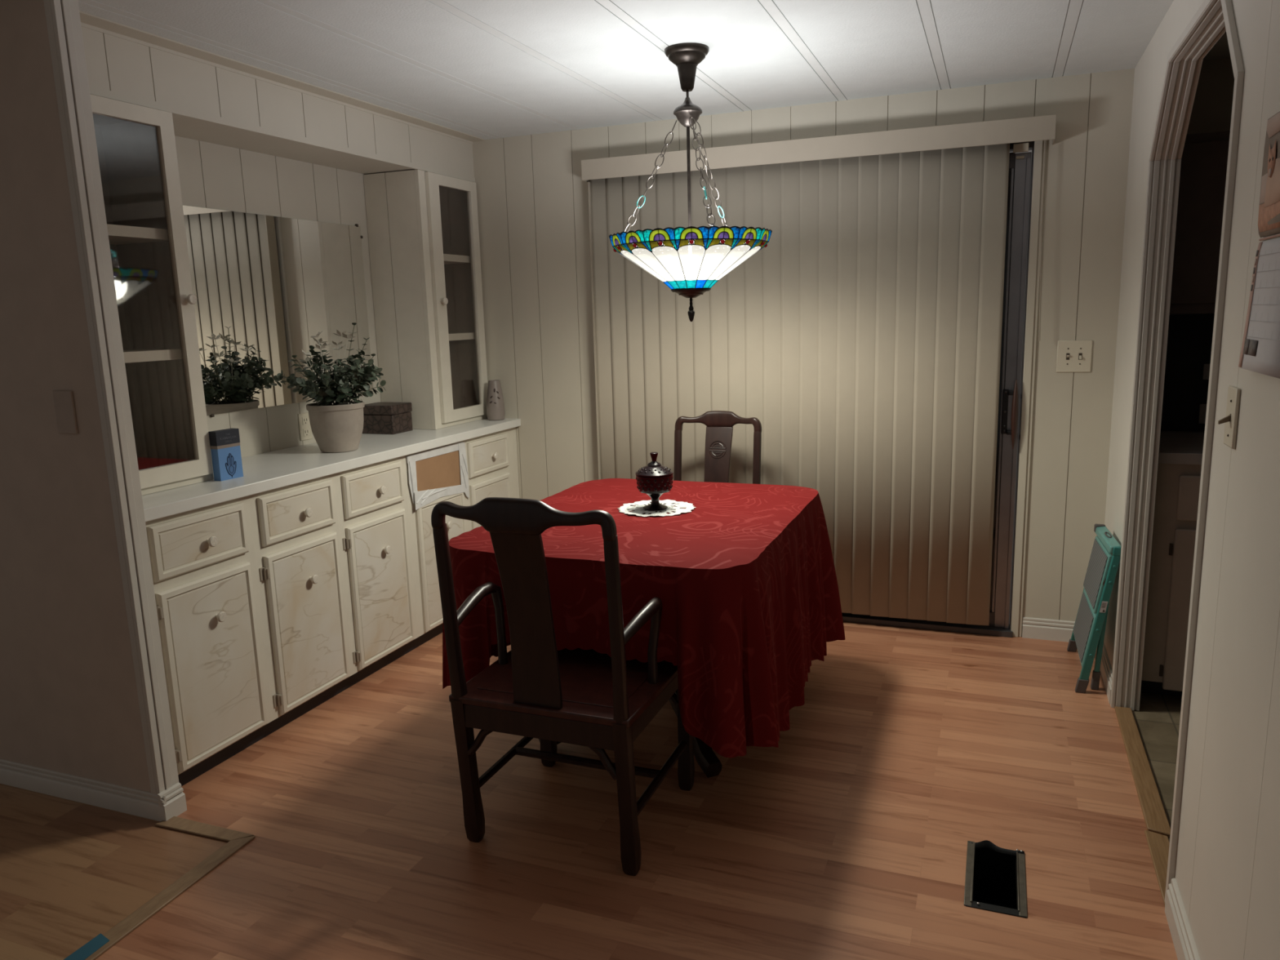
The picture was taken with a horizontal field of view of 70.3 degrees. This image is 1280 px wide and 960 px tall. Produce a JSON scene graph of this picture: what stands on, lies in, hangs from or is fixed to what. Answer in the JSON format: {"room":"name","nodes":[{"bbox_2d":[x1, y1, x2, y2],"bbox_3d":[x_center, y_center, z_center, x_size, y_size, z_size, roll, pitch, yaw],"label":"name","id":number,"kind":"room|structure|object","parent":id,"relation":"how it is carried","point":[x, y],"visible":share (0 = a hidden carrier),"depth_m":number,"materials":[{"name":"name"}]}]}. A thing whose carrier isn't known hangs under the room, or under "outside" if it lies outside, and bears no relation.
{"room":"dining room","nodes":[
{"label":"dining room","id":0,"kind":"room"},
{"bbox_2d":[0,0,151,792],"bbox_3d":[-2.523,-0.175,2.899,2.388,2.250,0.066,2,11,21],"label":"wall","id":1,"kind":"structure","parent":0,"point":[69,701],"depth_m":2.55,"materials":[{"name":"paint"}]},
{"bbox_2d":[52,390,78,434],"bbox_3d":[-1.567,-0.185,2.478,0.072,0.118,0.007,2,11,21],"label":"light switch","id":2,"kind":"object","parent":1,"relation":"attached to","point":[64,402],"visible":1,"depth_m":2.47,"materials":[{"name":"white plastic"}]},
{"bbox_2d":[0,759,166,821],"bbox_3d":[-2.493,0.900,3.054,2.418,0.078,0.012,2,11,21],"label":"baseboard","id":3,"kind":"structure","parent":1,"relation":"attached to","point":[137,802],"depth_m":2.73,"materials":[{"name":"paint"}]},
{"bbox_2d":[43,0,178,795],"bbox_3d":[-1.416,-0.142,2.466,0.039,2.220,0.073,2,11,21],"label":"trim","id":4,"kind":"structure","parent":1,"relation":"attached to","point":[62,16],"depth_m":2.43,"materials":[{"name":"paint"}]},
{"bbox_2d":[157,782,186,821],"bbox_3d":[-1.363,0.940,2.647,0.022,0.085,0.072,2,11,21],"label":"baseboard","id":5,"kind":"structure","parent":1,"relation":"attached to","point":[175,805],"depth_m":2.64,"materials":[{"name":"paint"}]},
{"bbox_2d":[174,135,381,460],"bbox_3d":[-1.491,-0.353,3.710,0.060,2.250,2.230,2,11,21],"label":"wall","id":6,"kind":"structure","parent":0,"point":[212,175],"depth_m":3.63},
{"bbox_2d":[182,205,373,417],"bbox_3d":[-1.470,-0.672,3.627,0.012,0.764,1.206,2,11,21],"label":"wall mirror","id":7,"kind":"object","parent":6,"relation":"attached to","point":[262,285],"visible":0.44,"depth_m":3.60,"materials":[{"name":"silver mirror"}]},
{"bbox_2d":[297,412,312,440],"bbox_3d":[-1.412,-0.225,3.833,0.008,0.114,0.070,2,11,21],"label":"power outlet","id":8,"kind":"object","parent":6,"relation":"attached to","point":[305,431],"visible":0.93,"depth_m":3.83,"materials":[{"name":"beige plastic"}]},
{"bbox_2d":[302,416,308,424],"bbox_3d":[-1.410,-0.250,3.827,0.002,0.032,0.034,2,11,21],"label":"receptacle","id":9,"kind":"object","parent":8,"relation":"attached to","point":[304,419],"depth_m":3.83,"materials":[{"name":"beige plastic"}]},
{"bbox_2d":[302,428,309,436],"bbox_3d":[-1.409,-0.201,3.836,0.002,0.032,0.034,2,11,21],"label":"receptacle","id":10,"kind":"object","parent":8,"relation":"attached to","point":[305,431],"depth_m":3.83,"materials":[{"name":"beige plastic"}]},
{"bbox_2d":[80,22,475,182],"bbox_3d":[-1.352,-1.358,3.459,0.298,0.192,2.230,2,11,21],"label":"wall","id":11,"kind":"structure","parent":0,"point":[207,101],"depth_m":3.20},
{"bbox_2d":[79,10,485,142],"bbox_3d":[-1.184,-1.443,3.376,0.074,0.004,2.230,2,11,21],"label":"trim","id":12,"kind":"structure","parent":11,"relation":"attached to","point":[86,18],"depth_m":3.05,"materials":[{"name":"white wood"}]},
{"bbox_2d":[0,621,1182,959],"bbox_3d":[-0.429,1.130,1.785,7.200,0.030,5.750,2,11,21],"label":"floor","id":13,"kind":"structure","parent":0,"point":[846,838],"depth_m":2.48,"materials":[{"name":"laminate"}]},
{"bbox_2d":[84,835,255,959],"bbox_3d":[-1.232,1.068,2.143,0.053,0.007,0.848,2,11,19],"label":"transition strip","id":14,"kind":"object","parent":13,"relation":"on","point":[166,896],"visible":1,"depth_m":2.27,"materials":[{"name":"brown wood"}]},
{"bbox_2d":[63,933,109,959],"bbox_3d":[-1.304,1.099,1.963,0.056,0.001,0.354,2,11,20],"label":"tape","id":15,"kind":"object","parent":14,"relation":"on","point":[91,947],"visible":1,"depth_m":2.08,"materials":[{"name":"blue plastic"}]},
{"bbox_2d":[155,816,253,841],"bbox_3d":[-1.233,0.990,2.569,0.317,0.006,0.051,2,11,21],"label":"transition strip","id":16,"kind":"object","parent":13,"relation":"on","point":[179,824],"visible":1,"depth_m":2.57,"materials":[{"name":"brown wood"}]},
{"bbox_2d":[145,496,272,786],"bbox_3d":[-1.537,0.501,2.916,0.493,0.860,0.440,2,11,21],"label":"base cabinet","id":17,"kind":"object","parent":13,"relation":"on","point":[202,560],"visible":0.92,"depth_m":2.83,"materials":[{"name":"paint"}]},
{"bbox_2d":[248,474,351,737],"bbox_3d":[-1.382,0.425,3.307,0.493,0.860,0.415,2,11,21],"label":"base cabinet","id":18,"kind":"object","parent":13,"relation":"on","point":[295,533],"visible":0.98,"depth_m":3.19,"materials":[{"name":"paint"}]},
{"bbox_2d":[333,456,417,690],"bbox_3d":[-1.228,0.349,3.694,0.493,0.860,0.430,2,11,21],"label":"base cabinet","id":19,"kind":"object","parent":13,"relation":"on","point":[372,508],"visible":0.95,"depth_m":3.58,"materials":[{"name":"paint"}]},
{"bbox_2d":[404,440,470,651],"bbox_3d":[-1.067,0.270,4.101,0.493,0.860,0.460,2,11,21],"label":"base cabinet","id":20,"kind":"object","parent":13,"relation":"on","point":[434,476],"visible":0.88,"depth_m":3.92,"materials":[{"name":"paint"}]},
{"bbox_2d":[464,426,519,530],"bbox_3d":[-0.896,0.186,4.532,0.493,0.860,0.483,2,11,21],"label":"base cabinet","id":21,"kind":"object","parent":13,"relation":"on","point":[491,458],"visible":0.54,"depth_m":4.37,"materials":[{"name":"paint"}]},
{"bbox_2d":[142,417,520,522],"bbox_3d":[-1.230,-0.103,3.657,0.482,0.038,2.228,2,11,21],"label":"countertop","id":22,"kind":"structure","parent":21,"relation":"on","point":[271,470],"depth_m":3.36,"materials":[{"name":"white laminate"}]},
{"bbox_2d":[89,93,213,495],"bbox_3d":[-1.635,-0.535,2.763,0.338,1.156,0.452,2,11,21],"label":"display cabinet","id":23,"kind":"object","parent":22,"relation":"on","point":[136,148],"visible":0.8,"depth_m":2.92,"materials":[{"name":"paint"}]},
{"bbox_2d":[106,223,168,244],"bbox_3d":[-1.669,-0.744,2.736,0.261,0.032,0.414,2,11,21],"label":"shelf","id":24,"kind":"object","parent":23,"relation":"attached to","point":[117,234],"depth_m":2.80,"materials":[{"name":"paint"}]},
{"bbox_2d":[123,348,182,363],"bbox_3d":[-1.659,-0.378,2.803,0.261,0.032,0.414,2,11,21],"label":"shelf","id":25,"kind":"object","parent":23,"relation":"attached to","point":[131,355],"depth_m":2.85,"materials":[{"name":"paint"}]},
{"bbox_2d":[208,428,243,480],"bbox_3d":[-1.378,-0.085,3.026,0.035,0.164,0.092,3,12,25],"label":"box","id":26,"kind":"object","parent":22,"relation":"on","point":[224,444],"visible":1,"depth_m":3.01,"materials":[{"name":"blue cardboard"}]},
{"bbox_2d":[275,322,386,453],"bbox_3d":[-1.197,-0.363,3.578,0.386,0.501,0.404,6,13,36],"label":"potted plant","id":27,"kind":"object","parent":22,"relation":"on","point":[335,420],"visible":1,"depth_m":3.54,"materials":[{"name":"green plant"}]},
{"bbox_2d":[362,402,412,434],"bbox_3d":[-1.168,-0.285,4.176,0.186,0.130,0.154,2,11,21],"label":"lidded box","id":28,"kind":"object","parent":22,"relation":"on","point":[379,418],"visible":0.81,"depth_m":4.11,"materials":[{"name":"leather"}]},
{"bbox_2d":[363,169,488,429],"bbox_3d":[-0.995,-0.850,4.375,0.338,1.156,0.472,2,11,21],"label":"display cabinet","id":29,"kind":"object","parent":22,"relation":"on","point":[423,230],"visible":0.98,"depth_m":4.21,"materials":[{"name":"paint"}]},
{"bbox_2d":[443,253,471,264],"bbox_3d":[-1.029,-1.058,4.348,0.261,0.032,0.434,2,11,21],"label":"shelf","id":30,"kind":"object","parent":29,"relation":"attached to","point":[449,259],"depth_m":4.41,"materials":[{"name":"paint"}]},
{"bbox_2d":[448,332,475,340],"bbox_3d":[-1.019,-0.693,4.416,0.261,0.032,0.434,2,11,21],"label":"shelf","id":31,"kind":"object","parent":29,"relation":"attached to","point":[452,335],"depth_m":4.46,"materials":[{"name":"paint"}]},
{"bbox_2d":[486,379,505,420],"bbox_3d":[-0.724,-0.400,4.545,0.091,0.198,0.091,2,11,21],"label":"ceramic vase","id":32,"kind":"object","parent":22,"relation":"on","point":[495,411],"visible":1,"depth_m":4.51,"materials":[{"name":"white ceramic"}]},
{"bbox_2d":[431,497,694,875],"bbox_3d":[-0.185,0.478,2.479,0.533,0.990,0.598,2,11,21],"label":"dining chair","id":33,"kind":"object","parent":13,"relation":"on","point":[599,702],"visible":0.99,"depth_m":2.29,"materials":[{"name":"brown wood"}]},
{"bbox_2d":[538,690,722,777],"bbox_3d":[0.048,0.481,3.092,0.916,0.744,1.152,2,11,21],"label":"dining table","id":34,"kind":"object","parent":13,"relation":"on","point":[706,758],"visible":0.16,"depth_m":2.80,"materials":[{"name":"brown wood"}]},
{"bbox_2d":[442,478,844,757],"bbox_3d":[0.065,0.390,3.087,1.105,0.580,1.348,2,11,21],"label":"tablecloth","id":35,"kind":"object","parent":34,"relation":"on","point":[745,581],"visible":0.76,"depth_m":2.56,"materials":[{"name":"red fabric"}]},
{"bbox_2d":[617,499,696,516],"bbox_3d":[0.056,0.095,3.079,0.264,0.004,0.268,2,11,21],"label":"lace doily","id":36,"kind":"object","parent":35,"relation":"on","point":[626,508],"visible":0.72,"depth_m":3.06,"materials":[{"name":"white fabric"}]},
{"bbox_2d":[635,452,673,511],"bbox_3d":[0.049,0.001,3.051,0.127,0.192,0.127,2,11,21],"label":"dish","id":37,"kind":"object","parent":36,"relation":"on","point":[654,479],"visible":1,"depth_m":3.01,"materials":[{"name":"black glass"}]},
{"bbox_2d":[673,410,761,484],"bbox_3d":[0.257,0.238,3.722,0.434,0.988,0.573,2,11,21],"label":"dining chair","id":38,"kind":"object","parent":13,"relation":"on","point":[719,424],"visible":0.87,"depth_m":3.87,"materials":[{"name":"brown wood"}]},
{"bbox_2d":[964,840,1027,918],"bbox_3d":[0.888,1.063,2.278,0.140,0.175,0.286,2,11,21],"label":"floor vent","id":39,"kind":"object","parent":13,"relation":"in","point":[995,880],"visible":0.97,"depth_m":2.39,"materials":[{"name":"metal"}]},
{"bbox_2d":[1066,524,1121,693],"bbox_3d":[1.704,0.459,3.416,0.117,0.582,0.524,2,11,21],"label":"step stool","id":40,"kind":"object","parent":13,"relation":"on","point":[1088,633],"visible":1,"depth_m":3.28,"materials":[{"name":"teal metal"}]},
{"bbox_2d":[1114,706,1170,837],"bbox_3d":[1.533,0.869,2.790,0.058,0.011,0.824,2,11,21],"label":"threshold strip","id":41,"kind":"object","parent":13,"relation":"on","point":[1154,815],"visible":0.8,"depth_m":2.70,"materials":[{"name":"brown wood"}]},
{"bbox_2d":[1144,830,1169,905],"bbox_3d":[1.315,0.973,2.269,0.054,0.008,0.346,2,11,21],"label":"threshold strip","id":42,"kind":"object","parent":13,"relation":"on","point":[1158,844],"visible":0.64,"depth_m":2.32,"materials":[{"name":"brown wood"}]},
{"bbox_2d":[1140,463,1201,696],"bbox_3d":[2.503,0.343,3.162,1.398,0.858,0.578,2,11,21],"label":"base cabinet","id":43,"kind":"object","parent":13,"relation":"on","point":[1178,486],"visible":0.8,"depth_m":3.12,"materials":[{"name":"beige wood"}]},
{"bbox_2d":[1158,430,1204,465],"bbox_3d":[2.497,-0.098,3.070,1.418,0.038,0.593,2,11,21],"label":"countertop","id":44,"kind":"structure","parent":43,"relation":"on","point":[1175,447],"depth_m":3.14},
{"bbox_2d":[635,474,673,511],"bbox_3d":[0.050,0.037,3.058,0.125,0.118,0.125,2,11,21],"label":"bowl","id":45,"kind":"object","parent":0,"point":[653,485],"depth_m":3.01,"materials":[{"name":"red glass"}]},
{"bbox_2d":[78,0,1231,139],"bbox_3d":[-0.493,-1.121,1.371,7.200,0.050,5.750,2,11,21],"label":"ceiling","id":46,"kind":"structure","parent":0,"point":[868,48],"depth_m":2.94,"materials":[{"name":"white paint"}]},
{"bbox_2d":[77,0,1082,137],"bbox_3d":[-0.724,-1.109,1.466,2.868,0.004,5.750,2,11,21],"label":"trim","id":47,"kind":"structure","parent":46,"relation":"attached to","point":[925,6],"depth_m":2.93,"materials":[{"name":"white wood"}]},
{"bbox_2d":[608,42,772,321],"bbox_3d":[0.165,-0.977,3.046,0.548,0.875,0.548,2,11,21],"label":"pendant lamp","id":48,"kind":"object","parent":46,"relation":"hanging from","point":[725,240],"visible":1,"depth_m":2.96,"materials":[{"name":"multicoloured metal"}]},
{"bbox_2d":[472,57,1234,636],"bbox_3d":[1.390,-0.452,3.805,5.400,2.250,0.070,2,11,21],"label":"wall","id":49,"kind":"structure","parent":0,"point":[533,213],"depth_m":3.79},
{"bbox_2d":[581,114,1056,625],"bbox_3d":[0.695,-0.413,3.978,1.950,2.033,0.132,2,11,21],"label":"vertical blind","id":50,"kind":"object","parent":49,"relation":"attached to","point":[864,340],"visible":0.82,"depth_m":3.88,"materials":[{"name":"plastic"}]},
{"bbox_2d":[841,141,1034,637],"bbox_3d":[0.713,-0.370,4.061,1.850,2.034,0.122,2,11,21],"label":"door","id":51,"kind":"structure","parent":49,"relation":"in","point":[1020,164],"depth_m":3.75,"materials":[{"name":"metal"}]},
{"bbox_2d":[1010,140,1046,637],"bbox_3d":[1.582,-0.327,3.706,0.043,2.030,0.016,2,11,21],"label":"trim","id":52,"kind":"structure","parent":49,"relation":"attached to","point":[1033,273],"depth_m":3.69,"materials":[{"name":"white wood"}]},
{"bbox_2d":[1022,617,1075,642],"bbox_3d":[1.765,0.634,3.822,0.287,0.088,0.014,2,11,21],"label":"baseboard","id":53,"kind":"structure","parent":49,"relation":"attached to","point":[1033,628],"depth_m":3.83,"materials":[{"name":"paint"}]},
{"bbox_2d":[1056,340,1092,372],"bbox_3d":[1.728,-0.492,3.615,0.126,0.126,0.018,2,11,21],"label":"light switch","id":54,"kind":"object","parent":49,"relation":"attached to","point":[1073,356],"visible":1,"depth_m":3.62,"materials":[{"name":"white plastic"}]},
{"bbox_2d":[1160,313,1214,431],"bbox_3d":[2.595,-0.389,3.289,1.418,0.445,0.019,2,11,21],"label":"backsplash","id":55,"kind":"structure","parent":49,"relation":"attached to","point":[1189,340],"depth_m":3.47,"materials":[{"name":"black"}]},
{"bbox_2d":[1198,404,1206,423],"bbox_3d":[2.185,-0.252,3.465,0.090,0.075,0.006,2,11,21],"label":"outlet plate","id":56,"kind":"object","parent":55,"relation":"attached to","point":[1202,409],"visible":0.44,"depth_m":3.48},
{"bbox_2d":[1202,364,1210,379],"bbox_3d":[2.182,-0.409,3.435,0.090,0.060,0.006,2,11,21],"label":"outlet plate","id":57,"kind":"object","parent":55,"relation":"attached to","point":[1206,366],"visible":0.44,"depth_m":3.44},
{"bbox_2d":[1103,0,1279,959],"bbox_3d":[0.882,0.079,0.994,0.070,2.250,5.630,2,11,21],"label":"wall","id":58,"kind":"structure","parent":0,"point":[1227,873],"depth_m":1.73,"materials":[{"name":"white paint"}]},
{"bbox_2d":[1095,643,1112,704],"bbox_3d":[1.778,0.696,3.484,0.014,0.088,0.616,2,11,21],"label":"baseboard","id":59,"kind":"structure","parent":58,"relation":"attached to","point":[1106,671],"depth_m":3.35,"materials":[{"name":"paint"}]},
{"bbox_2d":[1110,0,1244,902],"bbox_3d":[1.458,-0.128,2.463,0.088,2.094,1.184,2,11,21],"label":"trim","id":60,"kind":"structure","parent":58,"relation":"attached to","point":[1214,18],"depth_m":2.87,"materials":[{"name":"paint"}]},
{"bbox_2d":[1164,878,1199,959],"bbox_3d":[0.541,1.302,0.370,0.016,0.088,3.805,2,11,21],"label":"baseboard","id":61,"kind":"structure","parent":58,"relation":"attached to","point":[1184,945],"depth_m":1.99,"materials":[{"name":"paint"}]},
{"bbox_2d":[1217,385,1240,448],"bbox_3d":[1.138,-0.123,1.763,0.026,0.116,0.075,2,11,21],"label":"light switch","id":62,"kind":"object","parent":58,"relation":"attached to","point":[1231,419],"visible":1,"depth_m":1.75,"materials":[{"name":"beige plastic"}]},
{"bbox_2d":[1238,111,1279,378],"bbox_3d":[1.044,-0.390,1.484,0.018,0.430,0.302,2,11,21],"label":"wall calendar","id":63,"kind":"object","parent":58,"relation":"attached to","point":[1260,346],"visible":1,"depth_m":1.54,"materials":[{"name":"paper"}]},
{"bbox_2d":[1243,338,1249,354],"bbox_3d":[1.084,-0.238,1.623,0.002,0.027,0.031,2,11,21],"label":"photo","id":64,"kind":"object","parent":63,"relation":"attached to","point":[1246,341],"depth_m":1.62},
{"bbox_2d":[1247,339,1257,355],"bbox_3d":[1.068,-0.231,1.584,0.002,0.027,0.050,2,11,21],"label":"photo","id":65,"kind":"object","parent":63,"relation":"attached to","point":[1252,344],"depth_m":1.58},
{"bbox_2d":[1257,200,1279,232],"bbox_3d":[1.043,-0.436,1.474,0.003,0.048,0.298,2,11,21],"label":"photo","id":66,"kind":"object","parent":63,"relation":"on","point":[1268,218],"depth_m":1.55,"materials":[{"name":"paper"}]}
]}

